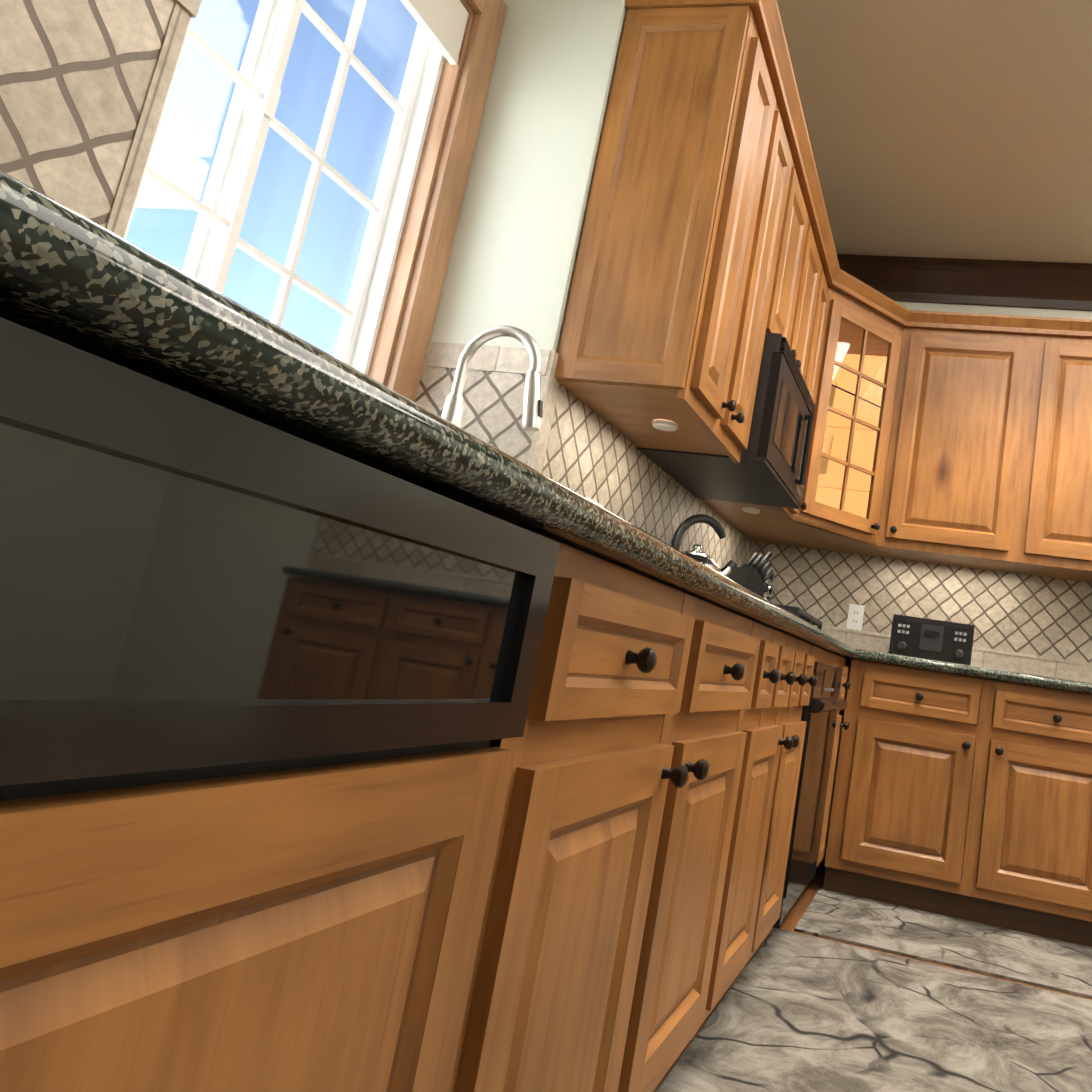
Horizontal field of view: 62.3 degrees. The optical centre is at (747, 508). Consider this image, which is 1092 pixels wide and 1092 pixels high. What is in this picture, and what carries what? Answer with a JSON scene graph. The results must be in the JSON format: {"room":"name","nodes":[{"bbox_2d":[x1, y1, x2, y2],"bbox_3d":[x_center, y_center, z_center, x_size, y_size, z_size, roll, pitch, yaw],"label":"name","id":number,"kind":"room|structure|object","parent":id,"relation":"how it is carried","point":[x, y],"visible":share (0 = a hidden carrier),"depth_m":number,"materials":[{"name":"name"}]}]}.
{"room":"kitchen","nodes":[
{"label":"kitchen","id":0,"kind":"room"},
{"bbox_2d":[430,0,626,352],"bbox_3d":[-0.913,-0.585,1.136,0.500,2.820,6.500,6,-11,14],"label":"wall","id":1,"kind":"structure","parent":0,"point":[515,246],"depth_m":2.15,"materials":[{"name":"white paint"}]},
{"bbox_2d":[0,0,201,237],"bbox_3d":[-0.814,-0.452,0.516,0.015,0.549,1.013,6,-11,14],"label":"tile backsplash","id":2,"kind":"structure","parent":1,"relation":"attached to","point":[84,86],"depth_m":0.94,"materials":[{"name":"tile"}]},
{"bbox_2d":[123,0,506,401],"bbox_3d":[-0.897,-0.778,1.670,0.175,1.330,1.039,6,-11,14],"label":"window","id":3,"kind":"structure","parent":1,"relation":"in","point":[220,208],"depth_m":2.01,"materials":[{"name":"white plastic"}]},
{"bbox_2d":[401,0,468,64],"bbox_3d":[-0.807,-1.245,1.753,0.038,0.144,0.824,6,-11,14],"label":"window blind","id":4,"kind":"object","parent":3,"relation":"attached to","point":[442,23],"visible":1,"depth_m":2.07,"materials":[{"name":"white fabric"}]},
{"bbox_2d":[415,341,539,460],"bbox_3d":[-0.668,-0.135,2.033,0.300,0.514,0.036,6,-11,14],"label":"tile backsplash","id":5,"kind":"structure","parent":1,"relation":"attached to","point":[493,393],"depth_m":2.04,"materials":[{"name":"tile"}]},
{"bbox_2d":[520,349,755,568],"bbox_3d":[-0.256,0.112,3.034,0.013,0.514,2.226,6,-11,14],"label":"tile backsplash","id":6,"kind":"structure","parent":1,"relation":"attached to","point":[573,446],"depth_m":2.43,"materials":[{"name":"tile"}]},
{"bbox_2d":[586,497,603,507],"bbox_3d":[-0.417,0.037,2.320,0.007,0.115,0.116,6,-11,14],"label":"outlet","id":7,"kind":"object","parent":6,"relation":"attached to","point":[590,499],"visible":0.04,"depth_m":2.33,"materials":[{"name":"white plastic"}]},
{"bbox_2d":[554,0,805,462],"bbox_3d":[-0.147,-0.727,2.384,0.347,1.078,0.539,6,-11,14],"label":"upper cabinet","id":8,"kind":"object","parent":1,"relation":"attached to","point":[706,260],"depth_m":2.12,"materials":[{"name":"brown wood"}]},
{"bbox_2d":[699,136,829,515],"bbox_3d":[-0.018,-0.601,2.963,0.347,1.078,0.673,6,-11,14],"label":"upper cabinet","id":9,"kind":"object","parent":1,"relation":"attached to","point":[808,246],"depth_m":3.02,"materials":[{"name":"brown wood"}]},
{"bbox_2d":[637,333,815,508],"bbox_3d":[-0.027,-0.276,2.893,0.432,0.392,0.664,6,-11,14],"label":"over-the-range microwave","id":10,"kind":"object","parent":9,"relation":"attached to","point":[770,469],"visible":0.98,"depth_m":2.72,"materials":[{"name":"black metal"}]},
{"bbox_2d":[712,240,837,527],"bbox_3d":[0.079,-0.507,3.399,0.347,1.078,0.240,6,-11,14],"label":"upper cabinet","id":11,"kind":"object","parent":1,"relation":"attached to","point":[794,520],"depth_m":3.48,"materials":[{"name":"brown wood"}]},
{"bbox_2d":[802,292,905,539],"bbox_3d":[0.443,-0.375,3.636,0.277,0.900,0.358,6,-11,14],"label":"upper cabinet","id":12,"kind":"object","parent":1,"relation":"attached to","point":[858,402],"depth_m":3.64,"materials":[{"name":"brown wood"}]},
{"bbox_2d":[653,861,1091,1091],"bbox_3d":[1.159,1.083,0.417,5.400,0.050,6.700,6,-11,14],"label":"floor","id":13,"kind":"structure","parent":0,"point":[793,916],"depth_m":2.74,"materials":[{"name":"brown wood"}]},
{"bbox_2d":[450,535,785,1091],"bbox_3d":[-0.416,0.519,1.261,0.630,0.868,0.979,6,-11,14],"label":"base cabinet","id":14,"kind":"object","parent":13,"relation":"on","point":[633,906],"depth_m":1.05,"materials":[{"name":"brown wood"}]},
{"bbox_2d":[0,317,559,1091],"bbox_3d":[-0.567,0.308,0.500,0.562,0.762,0.621,6,-11,14],"label":"dishwasher","id":15,"kind":"object","parent":14,"relation":"in","point":[264,695],"visible":0.96,"depth_m":0.46,"materials":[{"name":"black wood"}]},
{"bbox_2d":[0,170,1091,694],"bbox_3d":[0.824,0.287,1.501,3.533,0.039,4.697,6,-11,14],"label":"countertop","id":16,"kind":"structure","parent":14,"relation":"on","point":[68,276],"depth_m":0.44,"materials":[{"name":"stone"}]},
{"bbox_2d":[441,325,542,431],"bbox_3d":[-0.474,-0.139,1.632,0.208,0.407,0.125,6,-11,14],"label":"faucet","id":17,"kind":"object","parent":16,"relation":"on","point":[452,412],"visible":0.58,"depth_m":1.61,"materials":[{"name":"silver metal"}]},
{"bbox_2d":[671,514,736,576],"bbox_3d":[-0.157,0.142,2.725,0.215,0.254,0.226,6,-11,14],"label":"kettle","id":18,"kind":"object","parent":16,"relation":"on","point":[727,569],"visible":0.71,"depth_m":2.70,"materials":[{"name":"silver metal"}]},
{"bbox_2d":[727,552,773,596],"bbox_3d":[-0.026,0.310,3.386,0.116,0.326,0.262,-1,-14,43],"label":"knife block","id":19,"kind":"object","parent":16,"relation":"on","point":[752,574],"visible":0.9,"depth_m":3.40,"materials":[{"name":"black wood"}]},
{"bbox_2d":[740,564,773,600],"bbox_3d":[0.017,0.383,3.808,0.170,0.346,0.170,6,-11,14],"label":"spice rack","id":20,"kind":"object","parent":16,"relation":"on","point":[768,586],"visible":0.06,"depth_m":3.79,"materials":[{"name":"silver metal"}]},
{"bbox_2d":[776,604,822,629],"bbox_3d":[-0.028,0.346,2.839,0.533,0.061,0.615,6,-11,14],"label":"gas cooktop","id":21,"kind":"object","parent":16,"relation":"in","point":[804,615],"visible":0.06,"depth_m":2.64,"materials":[{"name":"black metal"}]},
{"bbox_2d":[887,614,974,665],"bbox_3d":[0.699,0.557,3.696,0.492,0.176,0.276,6,-11,14],"label":"toaster","id":22,"kind":"object","parent":16,"relation":"on","point":[936,640],"visible":0.9,"depth_m":3.56,"materials":[{"name":"black plastic"}]},
{"bbox_2d":[734,634,829,979],"bbox_3d":[-0.232,0.699,2.088,0.630,0.868,0.754,6,-11,14],"label":"base cabinet","id":23,"kind":"object","parent":13,"relation":"on","point":[796,679],"depth_m":2.10,"materials":[{"name":"brown wood"}]},
{"bbox_2d":[816,652,849,867],"bbox_3d":[-0.073,0.854,2.801,0.630,0.868,0.740,6,-11,14],"label":"base cabinet","id":24,"kind":"object","parent":13,"relation":"on","point":[836,661],"depth_m":3.18,"materials":[{"name":"brown wood"}]},
{"bbox_2d":[773,662,847,928],"bbox_3d":[-0.037,0.833,2.811,0.596,0.722,0.688,6,-11,14],"label":"oven","id":25,"kind":"object","parent":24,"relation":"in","point":[819,711],"visible":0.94,"depth_m":2.65,"materials":[{"name":"black metal"}]},
{"bbox_2d":[656,928,1091,1091],"bbox_3d":[0.173,0.936,0.627,1.075,0.008,4.022,6,-11,14],"label":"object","id":26,"kind":"structure","parent":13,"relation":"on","point":[795,1012],"depth_m":2.02,"materials":[{"name":"grey stone"}]},
{"bbox_2d":[794,889,1091,998],"bbox_3d":[1.510,1.518,2.665,2.700,0.008,0.587,6,-11,14],"label":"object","id":27,"kind":"structure","parent":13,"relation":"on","point":[1029,959],"depth_m":2.82,"materials":[{"name":"grey stone"}]},
{"bbox_2d":[823,659,1091,946],"bbox_3d":[0.895,1.120,3.433,1.038,0.868,0.630,6,-11,14],"label":"base cabinet","id":28,"kind":"object","parent":13,"relation":"on","point":[964,797],"visible":1,"depth_m":3.13,"materials":[{"name":"brown wood"}]},
{"bbox_2d":[777,0,1091,263],"bbox_3d":[1.595,-1.708,0.926,5.400,0.050,6.700,6,-11,14],"label":"ceiling","id":29,"kind":"structure","parent":0,"point":[959,129],"depth_m":3.17,"materials":[{"name":"beige paint"}]},
{"bbox_2d":[837,254,1091,310],"bbox_3d":[2.201,-1.152,2.789,4.599,0.185,2.252,6,-11,14],"label":"wall","id":30,"kind":"structure","parent":29,"relation":"attached to","point":[1034,284],"depth_m":4.13,"materials":[{"name":"brown wood"}]},
{"bbox_2d":[821,301,1091,861],"bbox_3d":[2.357,0.395,3.704,4.800,2.820,0.200,6,-11,14],"label":"wall","id":31,"kind":"structure","parent":0,"point":[1054,313],"depth_m":4.12,"materials":[{"name":"white paint"}]},
{"bbox_2d":[752,542,1091,682],"bbox_3d":[1.714,0.568,3.698,3.600,0.464,0.013,6,-11,14],"label":"tile backsplash","id":32,"kind":"structure","parent":31,"relation":"attached to","point":[1027,624],"depth_m":3.91,"materials":[{"name":"tile"}]},
{"bbox_2d":[846,604,864,630],"bbox_3d":[0.493,0.498,3.978,0.070,0.115,0.007,6,-11,14],"label":"electrical outlet","id":33,"kind":"object","parent":32,"relation":"attached to","point":[855,617],"visible":1,"depth_m":3.98,"materials":[{"name":"white plastic"}]},
{"bbox_2d":[882,310,1037,572],"bbox_3d":[0.954,-0.283,3.874,0.534,1.078,0.347,6,-11,14],"label":"upper cabinet","id":34,"kind":"object","parent":31,"relation":"attached to","point":[960,434],"depth_m":3.72,"materials":[{"name":"brown wood"}]},
{"bbox_2d":[1010,317,1091,582],"bbox_3d":[1.475,-0.225,3.745,0.546,1.078,0.347,6,-11,14],"label":"upper cabinet","id":35,"kind":"object","parent":31,"relation":"attached to","point":[1053,530],"depth_m":3.62,"materials":[{"name":"brown wood"}]}
]}

